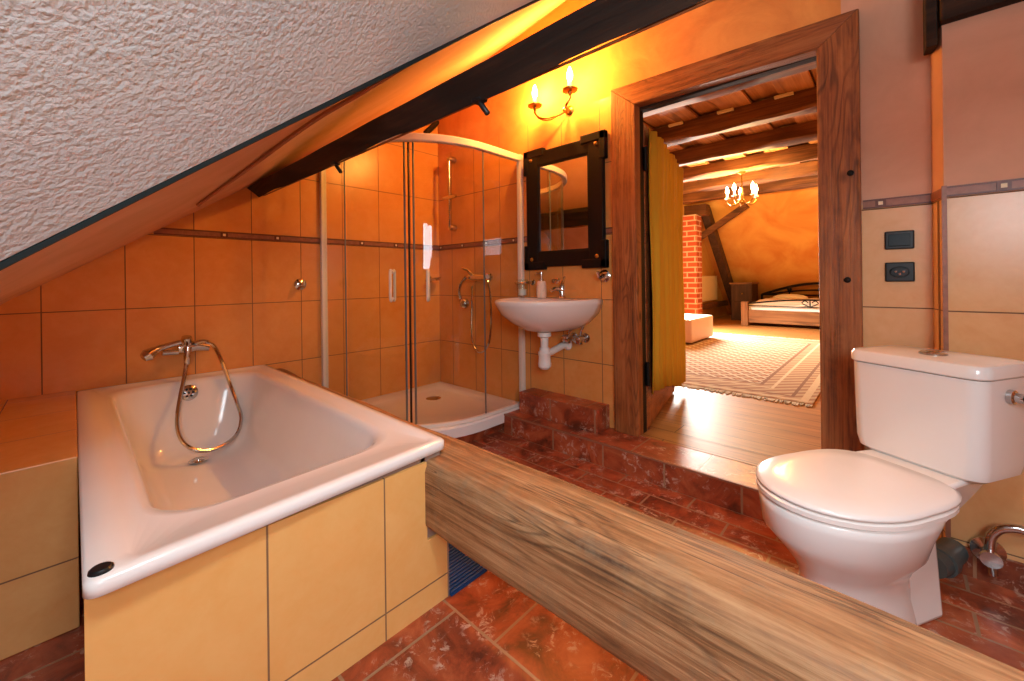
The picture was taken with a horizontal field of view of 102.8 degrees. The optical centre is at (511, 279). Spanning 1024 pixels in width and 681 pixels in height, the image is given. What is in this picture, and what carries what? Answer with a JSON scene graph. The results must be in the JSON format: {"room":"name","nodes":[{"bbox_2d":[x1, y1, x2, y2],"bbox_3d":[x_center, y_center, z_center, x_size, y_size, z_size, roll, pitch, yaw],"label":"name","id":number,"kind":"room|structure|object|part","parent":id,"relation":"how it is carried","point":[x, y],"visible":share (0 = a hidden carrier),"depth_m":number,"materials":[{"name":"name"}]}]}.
{"room":"bathroom","nodes":[
{"label":"bathroom","id":0,"kind":"room"},
{"bbox_2d":[0,0,532,260],"bbox_3d":[0.348,-1.561,0.438,2.100,5.018,3.780,-1,0,43],"label":"ceiling","id":1,"kind":"structure","parent":0,"point":[103,103],"depth_m":0.71,"materials":[{"name":"white paint"}]},
{"bbox_2d":[0,0,540,270],"bbox_3d":[-0.436,-0.529,1.138,0.015,2.897,3.609,-1,0,43],"label":"trim","id":2,"kind":"structure","parent":1,"relation":"attached to","point":[41,245],"depth_m":0.89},
{"bbox_2d":[0,0,565,304],"bbox_3d":[-1.144,-0.600,1.837,1.968,3.104,3.780,-1,0,43],"label":"ceiling strip","id":3,"kind":"object","parent":1,"relation":"attached to","point":[178,200],"visible":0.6,"depth_m":1.76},
{"bbox_2d":[196,68,405,206],"bbox_3d":[-0.974,-0.534,1.606,1.388,0.337,0.159,-1,0,29],"label":"cable","id":4,"kind":"object","parent":3,"relation":"attached to","point":[342,103],"visible":0.86,"depth_m":1.39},
{"bbox_2d":[247,0,702,196],"bbox_3d":[-0.197,-0.631,1.385,3.965,0.215,0.235,-1,0,43],"label":"roof beam","id":5,"kind":"structure","parent":3,"relation":"attached to","point":[599,22],"depth_m":1.12,"materials":[{"name":"black wood"}]},
{"bbox_2d":[330,161,342,173],"bbox_3d":[-0.828,-0.538,1.932,0.047,0.073,0.042,-1,0,43],"label":"spotlight","id":6,"kind":"object","parent":5,"relation":"attached to","point":[333,163],"visible":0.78,"depth_m":1.92,"materials":[{"name":"black plastic"}]},
{"bbox_2d":[423,121,438,132],"bbox_3d":[-0.728,-1.378,3.703,0.050,0.170,0.162,-1,0,43],"label":"spotlight","id":7,"kind":"object","parent":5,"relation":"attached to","point":[434,125],"visible":0.74,"depth_m":3.68,"materials":[{"name":"black metal"}]},
{"bbox_2d":[471,96,489,115],"bbox_3d":[-0.095,-0.538,1.249,0.047,0.073,0.042,-1,0,43],"label":"spotlight","id":8,"kind":"object","parent":5,"relation":"attached to","point":[477,100],"visible":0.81,"depth_m":1.24,"materials":[{"name":"black plastic"}]},
{"bbox_2d":[263,0,714,195],"bbox_3d":[-0.303,-0.548,1.443,3.600,0.042,0.008,-1,0,43],"label":"batten","id":9,"kind":"object","parent":5,"relation":"attached to","point":[703,2],"visible":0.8,"depth_m":0.99,"materials":[{"name":"brown wood"}]},
{"bbox_2d":[0,123,727,493],"bbox_3d":[1.510,-0.441,6.213,0.127,2.994,13.800,-1,0,43],"label":"wall","id":10,"kind":"structure","parent":0,"point":[89,326],"depth_m":2.73,"materials":[{"name":"orange tile"}]},
{"bbox_2d":[140,335,242,452],"bbox_3d":[-1.763,0.621,2.302,0.400,0.603,0.350,-1,0,9],"label":"mixer","id":11,"kind":"object","parent":10,"relation":"attached to","point":[186,345],"visible":1,"depth_m":2.30,"materials":[{"name":"silver metal"}]},
{"bbox_3d":[-1.832,0.414,2.368,0.058,0.134,0.123,-1,0,37],"label":"lever","id":12,"kind":"part","parent":11,"relation":"part of","materials":[{"name":"silver metal"}]},
{"bbox_2d":[154,228,438,249],"bbox_3d":[-1.354,-0.286,3.051,0.023,0.037,1.997,-1,0,43],"label":"trim","id":13,"kind":"structure","parent":10,"relation":"attached to","point":[163,231],"depth_m":2.77,"materials":[{"name":"brown tile"}]},
{"bbox_2d":[294,279,305,289],"bbox_3d":[-1.464,0.032,2.858,0.097,0.081,0.081,-1,0,43],"label":"towel hook","id":14,"kind":"object","parent":10,"relation":"attached to","point":[300,284],"visible":1,"depth_m":2.87,"materials":[{"name":"silver metal"}]},
{"bbox_2d":[425,276,440,281],"bbox_3d":[-0.701,-0.007,3.652,0.136,0.052,0.137,-1,0,-2],"label":"soap holder","id":15,"kind":"object","parent":10,"relation":"attached to","point":[431,278],"visible":0.76,"depth_m":3.63,"materials":[{"name":"silver metal"}]},
{"bbox_2d":[702,276,716,301],"bbox_3d":[4.325,0.189,9.043,0.102,0.550,1.080,-1,0,43],"label":"radiator","id":16,"kind":"object","parent":10,"relation":"attached to","point":[709,283],"visible":0.68,"depth_m":9.00,"materials":[{"name":"white metal"}]},
{"bbox_2d":[702,300,727,309],"bbox_3d":[4.457,0.559,9.056,0.066,0.120,2.040,-1,0,43],"label":"baseboard","id":17,"kind":"structure","parent":10,"relation":"attached to","point":[725,302],"depth_m":9.02,"materials":[{"name":"brown wood"}]},
{"bbox_2d":[701,203,749,239],"bbox_3d":[4.125,-1.111,8.116,0.122,0.705,1.066,-1,0,-40],"label":"brace","id":18,"kind":"object","parent":10,"relation":"attached to","point":[740,209],"visible":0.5,"depth_m":8.01,"materials":[{"name":"brown wood"}]},
{"bbox_2d":[456,423,503,442],"bbox_3d":[-0.644,1.050,3.060,1.003,0.064,1.040,-1,0,43],"label":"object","id":19,"kind":"structure","parent":0,"point":[471,437],"depth_m":2.79,"materials":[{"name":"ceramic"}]},
{"bbox_2d":[361,382,519,437],"bbox_3d":[-0.642,0.976,3.017,1.060,0.074,1.090,-1,0,43],"label":"shower tray","id":20,"kind":"object","parent":19,"relation":"on","point":[437,402],"visible":0.58,"depth_m":3.14,"materials":[{"name":"white ceramic"}]},
{"bbox_2d":[319,133,525,427],"bbox_3d":[-0.643,0.005,2.809,1.497,1.867,0.495,-1,0,-3],"label":"shower enclosure","id":21,"kind":"object","parent":20,"relation":"on","point":[410,137],"visible":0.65,"depth_m":2.79,"materials":[{"name":"clear glass"}]},
{"bbox_3d":[-0.762,0.036,2.606,0.018,0.212,0.093,-1,0,4],"label":"handle","id":22,"kind":"part","parent":21,"relation":"part of","materials":[{"name":"silver metal"}]},
{"bbox_3d":[-0.536,0.034,2.614,0.018,0.212,0.093,-1,0,-7],"label":"handle","id":23,"kind":"part","parent":21,"relation":"part of","materials":[{"name":"silver metal"}]},
{"bbox_3d":[-0.653,-0.899,2.808,1.492,0.050,0.493,-1,0,-3],"label":"rail","id":24,"kind":"part","parent":21,"relation":"part of","materials":[{"name":"silver metal"}]},
{"bbox_3d":[-0.631,0.928,2.809,1.485,0.022,0.482,-1,0,-3],"label":"rail","id":25,"kind":"part","parent":21,"relation":"part of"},
{"bbox_2d":[504,414,757,491],"bbox_3d":[0.677,0.938,2.194,2.015,0.010,0.013,-1,0,43],"label":"trim","id":26,"kind":"structure","parent":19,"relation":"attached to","point":[508,415],"depth_m":2.16,"materials":[{"name":"ceramic"}]},
{"bbox_2d":[0,429,1023,680],"bbox_3d":[-0.436,1.139,1.014,4.200,0.120,3.752,-1,0,43],"label":"floor","id":27,"kind":"structure","parent":0,"point":[489,630],"depth_m":1.26,"materials":[{"name":"tile"}]},
{"bbox_2d":[0,390,79,660],"bbox_3d":[-2.248,0.833,1.204,1.189,0.536,1.326,-1,0,43],"label":"ledge","id":28,"kind":"object","parent":27,"relation":"on","point":[39,524],"visible":1,"depth_m":1.24,"materials":[{"name":"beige tile"}]},
{"bbox_2d":[76,365,443,599],"bbox_3d":[-1.206,0.755,1.729,1.996,0.414,0.862,-1,0,43],"label":"bathtub","id":29,"kind":"object","parent":27,"relation":"on","point":[150,504],"visible":0.94,"depth_m":1.69,"materials":[{"name":"white ceramic"}]},
{"bbox_2d":[84,461,447,680],"bbox_3d":[-0.532,0.839,1.100,0.060,0.484,0.852,-1,0,43],"label":"bath panel","id":30,"kind":"object","parent":29,"relation":"attached to","point":[307,594],"visible":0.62,"depth_m":1.03,"materials":[{"name":"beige tile"}]},
{"bbox_2d":[303,451,448,596],"bbox_3d":[-0.530,0.830,1.100,0.062,0.500,0.855,-1,0,43],"label":"trim","id":31,"kind":"structure","parent":30,"relation":"attached to","point":[430,532],"depth_m":1.32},
{"bbox_2d":[449,543,487,596],"bbox_3d":[-0.387,1.071,1.702,0.696,0.016,0.214,-1,0,43],"label":"rubber mat","id":32,"kind":"object","parent":27,"relation":"on","point":[463,570],"visible":0.04,"depth_m":1.50,"materials":[{"name":"blue rubber"}]},
{"bbox_2d":[504,409,764,521],"bbox_3d":[0.822,0.999,2.345,2.010,0.131,0.422,-1,0,43],"label":"step","id":33,"kind":"structure","parent":27,"relation":"on","point":[744,501],"depth_m":2.18,"materials":[{"name":"tile"}]},
{"bbox_2d":[756,345,1023,625],"bbox_3d":[1.204,0.652,1.285,0.837,0.815,0.506,-1,0,-16],"label":"toilet","id":34,"kind":"object","parent":27,"relation":"on","point":[937,426],"visible":0.96,"depth_m":1.24,"materials":[{"name":"white ceramic"}]},
{"bbox_3d":[1.042,0.865,1.288,0.514,0.394,0.401,-1,0,-15],"label":"bowl","id":35,"kind":"part","parent":34,"relation":"part of","materials":[{"name":"white ceramic"}]},
{"bbox_3d":[1.049,0.657,1.290,0.542,0.021,0.410,-1,0,-16],"label":"seat","id":36,"kind":"part","parent":34,"relation":"part of","materials":[{"name":"white plastic"}]},
{"bbox_3d":[1.055,0.633,1.293,0.547,0.023,0.406,-1,0,-18],"label":"lid","id":37,"kind":"part","parent":34,"relation":"part of","materials":[{"name":"white plastic"}]},
{"bbox_3d":[1.455,0.278,1.417,0.266,0.045,0.382,-1,0,-17],"label":"cistern lid","id":38,"kind":"part","parent":34,"relation":"part of","materials":[{"name":"white ceramic"}]},
{"bbox_2d":[519,388,609,433],"bbox_3d":[0.336,0.866,2.752,0.634,0.146,0.152,-1,0,43],"label":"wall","id":39,"kind":"structure","parent":0,"point":[583,414],"depth_m":2.66,"materials":[{"name":"tile"}]},
{"bbox_2d":[438,0,933,449],"bbox_3d":[0.819,-1.513,2.489,3.967,5.154,0.160,-1,0,43],"label":"wall","id":40,"kind":"structure","parent":0,"point":[895,84],"depth_m":2.59,"materials":[{"name":"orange tile"}]},
{"bbox_2d":[442,156,456,231],"bbox_3d":[-0.535,-0.756,3.588,0.176,0.657,0.087,-1,0,43],"label":"shower rail","id":41,"kind":"object","parent":40,"relation":"attached to","point":[451,159],"visible":1,"depth_m":3.57,"materials":[{"name":"silver metal"}]},
{"bbox_3d":[-0.548,-0.755,3.578,0.024,0.600,0.024,-1,0,43],"label":"rail","id":42,"kind":"part","parent":41,"relation":"part of","materials":[{"name":"silver metal"}]},
{"bbox_2d":[457,267,492,352],"bbox_3d":[-0.292,0.245,3.331,0.348,0.705,0.149,-1,0,43],"label":"shower mixer","id":43,"kind":"object","parent":40,"relation":"attached to","point":[464,303],"visible":0.92,"depth_m":3.35,"materials":[{"name":"silver metal"}]},
{"bbox_3d":[-0.363,-0.063,3.363,0.112,0.087,0.034,-1,0,9],"label":"lever","id":44,"kind":"part","parent":43,"relation":"part of","materials":[{"name":"silver metal"}]},
{"bbox_2d":[515,280,534,294],"bbox_3d":[0.090,0.057,2.967,0.112,0.120,0.158,-1,0,43],"label":"holder","id":45,"kind":"object","parent":40,"relation":"attached to","point":[532,282],"visible":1,"depth_m":2.93,"materials":[{"name":"silver metal"}]},
{"bbox_2d":[439,227,611,249],"bbox_3d":[-0.016,-0.302,3.171,1.795,0.037,0.023,-1,0,43],"label":"trim","id":46,"kind":"structure","parent":40,"relation":"attached to","point":[608,230],"depth_m":3.33,"materials":[{"name":"brown tile"}]},
{"bbox_2d":[494,297,602,332],"bbox_3d":[0.161,0.233,2.639,0.658,0.215,0.540,-1,0,43],"label":"washbasin","id":47,"kind":"object","parent":40,"relation":"attached to","point":[534,314],"visible":1,"depth_m":2.48,"materials":[{"name":"white ceramic"}]},
{"bbox_2d":[535,272,546,297],"bbox_3d":[0.203,0.037,2.873,0.081,0.181,0.071,-1,0,8],"label":"soap dispenser","id":48,"kind":"object","parent":47,"relation":"on","point":[541,289],"visible":1,"depth_m":2.85,"materials":[{"name":"beige ceramic"}]},
{"bbox_2d":[536,281,546,297],"bbox_3d":[0.207,0.068,2.873,0.072,0.119,0.072,-1,0,43],"label":"bottle","id":49,"kind":"object","parent":48,"relation":"attached to","point":[541,289],"depth_m":2.84,"materials":[{"name":"beige ceramic"}]},
{"bbox_2d":[537,332,571,369],"bbox_3d":[0.280,0.460,2.721,0.272,0.238,0.091,-1,0,-41],"label":"trap","id":50,"kind":"object","parent":47,"relation":"attached to","point":[544,362],"visible":0.88,"depth_m":2.64,"materials":[{"name":"white plastic"}]},
{"bbox_2d":[538,347,550,369],"bbox_3d":[0.212,0.510,2.661,0.086,0.138,0.086,-1,0,43],"label":"cup","id":51,"kind":"object","parent":50,"relation":"on","point":[544,362],"depth_m":2.63,"materials":[{"name":"white plastic"}]},
{"bbox_2d":[550,276,565,298],"bbox_3d":[0.317,0.051,2.724,0.080,0.150,0.144,-1,0,43],"label":"tap","id":52,"kind":"object","parent":47,"relation":"on","point":[561,289],"visible":0.99,"depth_m":2.74,"materials":[{"name":"silver metal"}]},
{"bbox_3d":[0.296,0.067,2.724,0.116,0.042,0.028,-1,0,-45],"label":"spout","id":53,"kind":"part","parent":52,"relation":"part of","materials":[{"name":"silver metal"}]},
{"bbox_2d":[528,66,577,120],"bbox_3d":[0.280,-1.226,2.738,0.438,0.282,0.213,-1,0,43],"label":"wall lamp","id":54,"kind":"object","parent":40,"relation":"attached to","point":[569,89],"visible":1,"depth_m":2.76,"materials":[{"name":"gold metal"}]},
{"bbox_3d":[0.159,-1.316,2.856,0.038,0.098,0.038,-1,0,43],"label":"bulb","id":55,"kind":"part","parent":54,"relation":"part of","materials":[{"name":"white glass"}]},
{"bbox_3d":[0.262,-1.144,2.799,0.252,0.120,0.044,-1,0,23],"label":"arm","id":56,"kind":"part","parent":54,"relation":"part of","materials":[{"name":"gold metal"}]},
{"bbox_3d":[0.354,-1.136,2.675,0.054,0.101,0.196,-1,0,4],"label":"arm","id":57,"kind":"part","parent":54,"relation":"part of","materials":[{"name":"gold metal"}]},
{"bbox_3d":[0.385,-1.151,2.771,0.067,0.067,0.024,-1,0,43],"label":"plate","id":58,"kind":"part","parent":54,"relation":"part of","materials":[{"name":"gold metal"}]},
{"bbox_3d":[0.364,-1.300,2.583,0.038,0.098,0.038,-1,0,43],"label":"bulb","id":59,"kind":"part","parent":54,"relation":"part of","materials":[{"name":"white glass"}]},
{"bbox_2d":[552,278,559,283],"bbox_3d":[0.302,0.008,2.842,0.038,0.038,0.052,-1,0,43],"label":"towel ring","id":60,"kind":"object","parent":40,"relation":"attached to","point":[556,280],"visible":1,"depth_m":2.84,"materials":[{"name":"silver metal"}]},
{"bbox_2d":[523,129,608,269],"bbox_3d":[0.346,-0.506,2.791,0.677,0.865,0.048,-1,0,43],"label":"mirror","id":61,"kind":"object","parent":40,"relation":"attached to","point":[566,209],"visible":1,"depth_m":2.76,"materials":[{"name":"black wood"}]},
{"bbox_3d":[0.350,-0.506,2.796,0.444,0.632,0.007,-1,0,43],"label":"glass","id":62,"kind":"part","parent":61,"relation":"part of","materials":[{"name":"mirror"}]},
{"bbox_2d":[561,330,577,342],"bbox_3d":[0.382,0.377,2.726,0.062,0.088,0.119,-1,0,43],"label":"angle valve","id":63,"kind":"object","parent":40,"relation":"attached to","point":[565,338],"visible":0.87,"depth_m":2.72,"materials":[{"name":"silver metal"}]},
{"bbox_2d":[573,326,589,344],"bbox_3d":[0.450,0.361,2.663,0.062,0.119,0.119,-1,0,43],"label":"angle valve","id":64,"kind":"object","parent":40,"relation":"attached to","point":[585,337],"visible":1,"depth_m":2.66,"materials":[{"name":"silver metal"}]},
{"bbox_2d":[596,270,609,281],"bbox_3d":[0.560,-0.024,2.571,0.081,0.081,0.097,-1,0,43],"label":"towel hook","id":65,"kind":"object","parent":40,"relation":"attached to","point":[604,275],"visible":1,"depth_m":2.58,"materials":[{"name":"silver metal"}]},
{"bbox_2d":[611,9,863,450],"bbox_3d":[1.131,-0.125,2.216,1.174,2.110,0.253,-1,0,43],"label":"door frame","id":66,"kind":"structure","parent":40,"relation":"in","point":[833,43],"depth_m":1.83,"materials":[{"name":"brown wood"}]},
{"bbox_3d":[0.703,-0.119,2.502,0.158,2.108,0.070,-1,0,43],"label":"post","id":67,"kind":"part","parent":66,"relation":"part of","materials":[{"name":"brown wood"}]},
{"bbox_2d":[643,123,674,428],"bbox_3d":[1.050,-0.027,2.945,0.070,1.891,1.007,-1,0,30],"label":"door","id":68,"kind":"structure","parent":66,"relation":"attached to","point":[658,399],"depth_m":2.58,"materials":[{"name":"brown wood"}]},
{"bbox_3d":[1.055,-0.081,2.954,0.019,1.543,0.744,-1,0,31],"label":"panel","id":69,"kind":"part","parent":68,"relation":"part of","materials":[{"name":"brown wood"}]},
{"bbox_2d":[648,128,685,393],"bbox_3d":[1.155,-0.031,3.000,0.064,1.827,1.116,-1,0,31],"label":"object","id":70,"kind":"structure","parent":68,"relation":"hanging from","point":[665,176],"depth_m":2.84,"materials":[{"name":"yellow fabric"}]},
{"bbox_3d":[1.477,-0.112,1.835,0.146,2.075,0.148,-1,0,43],"label":"post","id":71,"kind":"part","parent":66,"relation":"part of","materials":[{"name":"brown wood"}]},
{"bbox_2d":[863,193,931,208],"bbox_3d":[1.581,-0.321,1.684,0.206,0.037,0.023,-1,0,43],"label":"trim","id":72,"kind":"structure","parent":40,"relation":"attached to","point":[921,198],"depth_m":1.68,"materials":[{"name":"brown tile"}]},
{"bbox_2d":[885,262,914,281],"bbox_3d":[1.584,-0.032,1.671,0.089,0.079,0.019,-1,0,43],"label":"power socket","id":73,"kind":"object","parent":40,"relation":"attached to","point":[894,271],"visible":1,"depth_m":1.67,"materials":[{"name":"black plastic"}]},
{"bbox_2d":[885,230,914,249],"bbox_3d":[1.583,-0.163,1.671,0.089,0.074,0.019,-1,0,43],"label":"light switch","id":74,"kind":"object","parent":40,"relation":"attached to","point":[905,239],"visible":1,"depth_m":1.67,"materials":[{"name":"black plastic"}]},
{"bbox_2d":[643,68,816,182],"bbox_3d":[3.508,-1.728,4.716,5.100,0.108,6.768,-1,0,43],"label":"ceiling","id":75,"kind":"structure","parent":0,"point":[806,79],"depth_m":4.09,"materials":[{"name":"brown wood"}]},
{"bbox_2d":[643,61,816,117],"bbox_3d":[1.925,-1.567,2.969,5.040,0.188,0.209,-1,0,43],"label":"ceiling beam","id":76,"kind":"structure","parent":75,"relation":"attached to","point":[812,65],"depth_m":3.17,"materials":[{"name":"brown wood"}]},
{"bbox_2d":[668,91,793,126],"bbox_3d":[2.066,-1.641,3.984,2.040,0.022,0.034,-1,0,43],"label":"trim","id":77,"kind":"structure","parent":75,"relation":"attached to","point":[791,92],"depth_m":3.94,"materials":[{"name":"brown wood"}]},
{"bbox_2d":[651,86,816,146],"bbox_3d":[2.580,-1.574,3.672,5.040,0.191,0.213,-1,0,43],"label":"ceiling beam","id":78,"kind":"structure","parent":75,"relation":"attached to","point":[802,102],"depth_m":3.91,"materials":[{"name":"brown wood"}]},
{"bbox_2d":[725,171,758,205],"bbox_3d":[3.189,-1.352,5.703,0.419,0.636,0.432,-1,0,43],"label":"chandelier","id":79,"kind":"object","parent":75,"relation":"hanging from","point":[741,199],"visible":0.98,"depth_m":5.67,"materials":[{"name":"gold metal"}]},
{"bbox_3d":[3.202,-1.353,5.694,0.067,0.636,0.067,-1,0,43],"label":"stem","id":80,"kind":"part","parent":79,"relation":"part of","materials":[{"name":"gold metal"}]},
{"bbox_2d":[670,120,816,166],"bbox_3d":[3.217,-1.583,4.357,5.040,0.188,0.207,-1,0,43],"label":"ceiling beam","id":81,"kind":"structure","parent":75,"relation":"attached to","point":[794,134],"depth_m":4.70,"materials":[{"name":"brown wood"}]},
{"bbox_2d":[683,143,817,181],"bbox_3d":[3.855,-1.590,5.042,5.040,0.190,0.211,-1,0,43],"label":"ceiling beam","id":82,"kind":"structure","parent":75,"relation":"attached to","point":[807,152],"depth_m":5.50,"materials":[{"name":"brown wood"}]},
{"bbox_2d":[683,160,817,194],"bbox_3d":[4.509,-1.597,5.745,5.040,0.191,0.214,-1,0,43],"label":"ceiling beam","id":83,"kind":"structure","parent":75,"relation":"attached to","point":[807,168],"depth_m":6.33,"materials":[{"name":"brown wood"}]},
{"bbox_2d":[683,175,817,204],"bbox_3d":[5.147,-1.605,6.430,5.040,0.190,0.213,-1,0,43],"label":"ceiling beam","id":84,"kind":"structure","parent":75,"relation":"attached to","point":[797,183],"depth_m":7.07,"materials":[{"name":"brown wood"}]},
{"bbox_2d":[641,314,820,465],"bbox_3d":[4.590,0.948,5.843,5.100,0.121,10.168,-1,0,43],"label":"floor","id":85,"kind":"structure","parent":0,"point":[753,426],"depth_m":2.67,"materials":[{"name":"brown wood"}]},
{"bbox_2d":[683,214,701,314],"bbox_3d":[3.602,-0.190,8.163,0.268,2.179,0.300,-1,0,43],"label":"brick chimney","id":86,"kind":"object","parent":85,"relation":"on","point":[692,240],"visible":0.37,"depth_m":8.05,"materials":[{"name":"red brick"}]},
{"bbox_2d":[684,204,709,216],"bbox_3d":[3.681,-1.376,8.199,0.480,0.216,0.240,-1,0,43],"label":"wall plate timber","id":87,"kind":"object","parent":86,"relation":"on","point":[702,210],"visible":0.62,"depth_m":8.07,"materials":[{"name":"brown wood"}]},
{"bbox_2d":[729,282,758,319],"bbox_3d":[5.157,0.470,9.083,0.444,0.823,0.612,-1,0,43],"label":"nightstand","id":88,"kind":"object","parent":85,"relation":"on","point":[740,291],"visible":0.71,"depth_m":8.92,"materials":[{"name":"brown wood"}]},
{"bbox_3d":[4.982,0.660,8.883,0.360,0.336,0.018,-1,0,43],"label":"drawer","id":89,"kind":"part","parent":88,"relation":"part of","materials":[{"name":"brown wood"}]},
{"bbox_3d":[4.978,0.300,8.883,0.360,0.336,0.018,-1,0,43],"label":"drawer","id":90,"kind":"part","parent":88,"relation":"part of","materials":[{"name":"brown wood"}]},
{"bbox_2d":[682,332,819,406],"bbox_3d":[2.591,0.906,5.116,2.331,0.012,3.864,-1,0,43],"label":"rug","id":91,"kind":"object","parent":85,"relation":"on","point":[776,369],"visible":0.62,"depth_m":4.21,"materials":[{"name":"beige carpet"}]},
{"bbox_2d":[685,314,712,343],"bbox_3d":[2.487,0.726,6.268,0.846,0.347,0.936,-1,0,43],"label":"ottoman","id":92,"kind":"object","parent":91,"relation":"on","point":[698,327],"visible":0.46,"depth_m":5.87,"materials":[{"name":"beige fabric"}]},
{"bbox_2d":[741,282,819,325],"bbox_3d":[5.856,0.464,7.812,2.274,0.818,1.600,-1,0,43],"label":"bed","id":93,"kind":"object","parent":85,"relation":"on","point":[789,309],"visible":0.59,"depth_m":7.71,"materials":[{"name":"brown wood"}]},
{"bbox_3d":[4.566,0.657,8.004,0.120,0.463,0.120,-1,0,43],"label":"post","id":94,"kind":"part","parent":93,"relation":"part of","materials":[{"name":"brown wood"}]},
{"bbox_3d":[5.338,0.425,7.261,2.044,0.156,0.038,-1,0,43],"label":"foot rail","id":95,"kind":"part","parent":93,"relation":"part of","materials":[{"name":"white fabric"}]},
{"bbox_3d":[5.862,0.572,7.822,2.088,0.156,1.452,-1,0,43],"label":"mattress","id":96,"kind":"part","parent":93,"relation":"part of","materials":[{"name":"white fabric"}]},
{"bbox_2d":[749,298,818,306],"bbox_3d":[5.864,0.446,7.843,2.160,0.161,1.320,-1,0,43],"label":"duvet","id":97,"kind":"object","parent":93,"relation":"on","point":[784,303],"depth_m":7.80,"materials":[{"name":"white fabric"}]},
{"bbox_3d":[6.341,0.458,8.391,2.160,0.818,0.091,-1,0,43],"label":"headboard","id":98,"kind":"part","parent":93,"relation":"part of","materials":[{"name":"black metal"}]},
{"bbox_2d":[773,294,807,298],"bbox_3d":[5.772,0.375,8.485,0.624,0.155,0.312,-1,0,43],"label":"pillow","id":99,"kind":"object","parent":93,"relation":"on","point":[782,296],"depth_m":8.38,"materials":[{"name":"orange fabric"}]},
{"bbox_2d":[691,187,818,313],"bbox_3d":[6.424,-0.456,7.787,5.160,2.770,2.880,-1,0,43],"label":"wall","id":100,"kind":"structure","parent":0,"point":[773,243],"depth_m":8.33,"materials":[{"name":"orange paint"}]},
{"bbox_2d":[701,207,732,305],"bbox_3d":[4.628,-0.356,9.001,0.156,2.246,2.294,-1,0,43],"label":"rafter","id":101,"kind":"object","parent":100,"relation":"attached to","point":[714,239],"visible":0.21,"depth_m":8.78,"materials":[{"name":"brown wood"}]},
{"bbox_2d":[930,0,1023,562],"bbox_3d":[1.885,-1.487,1.298,0.784,5.076,0.131,-1,0,43],"label":"wall","id":102,"kind":"structure","parent":0,"point":[977,61],"depth_m":1.44,"materials":[{"name":"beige tile"}]},
{"bbox_2d":[923,0,937,55],"bbox_3d":[1.589,-1.220,1.557,0.031,0.719,0.144,-1,0,43],"label":"block","id":103,"kind":"object","parent":102,"relation":"attached to","point":[930,33],"visible":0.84,"depth_m":1.51,"materials":[{"name":"black wood"}]},
{"bbox_2d":[931,189,940,201],"bbox_3d":[1.618,-0.322,1.553,0.007,0.035,0.135,-1,0,32],"label":"trim","id":104,"kind":"structure","parent":102,"relation":"attached to","point":[936,195],"depth_m":1.56,"materials":[{"name":"brown tile"}]},
{"bbox_2d":[941,186,950,537],"bbox_3d":[1.591,0.311,1.498,0.013,1.308,0.013,-1,0,43],"label":"trim","id":105,"kind":"structure","parent":102,"relation":"attached to","point":[943,188],"depth_m":1.49,"materials":[{"name":"orange wood"}]},
{"bbox_2d":[936,537,968,578],"bbox_3d":[1.513,0.974,1.433,0.190,0.098,0.098,-1,0,-28],"label":"pipe","id":106,"kind":"object","parent":102,"relation":"attached to","point":[952,555],"visible":0.56,"depth_m":1.39,"materials":[{"name":"grey plastic"}]},
{"bbox_2d":[938,0,1023,27],"bbox_3d":[1.881,-1.050,1.275,0.766,0.226,0.174,-1,0,43],"label":"beam","id":107,"kind":"structure","parent":102,"relation":"attached to","point":[949,11],"depth_m":1.44,"materials":[{"name":"black wood"}]},
{"bbox_2d":[947,178,1023,196],"bbox_3d":[1.863,-0.325,1.242,0.760,0.037,0.023,-1,0,43],"label":"trim","id":108,"kind":"structure","parent":102,"relation":"attached to","point":[1011,184],"depth_m":1.43,"materials":[{"name":"brown tile"}]},
{"bbox_2d":[961,546,1023,593],"bbox_3d":[1.865,1.004,1.242,0.780,0.096,0.017,-1,0,43],"label":"baseboard","id":109,"kind":"structure","parent":102,"relation":"attached to","point":[1011,575],"depth_m":1.40,"materials":[{"name":"ceramic"}]},
{"bbox_2d":[969,524,1023,576],"bbox_3d":[1.703,0.900,1.329,0.284,0.188,0.077,-1,0,43],"label":"valve","id":110,"kind":"object","parent":102,"relation":"attached to","point":[992,554],"visible":1,"depth_m":1.38,"materials":[{"name":"silver metal"}]},
{"bbox_3d":[1.036,-1.516,-0.276,0.120,5.154,3.912,-1,0,43],"label":"wall","id":111,"kind":"structure","parent":0,"visible":0},
{"bbox_2d":[277,368,1023,680],"bbox_3d":[-0.187,0.699,1.379,3.965,0.225,0.211,-1,0,43],"label":"timber beam","id":112,"kind":"structure","parent":111,"relation":"attached to","point":[669,602],"depth_m":0.83,"materials":[{"name":"brown wood"}]}
]}

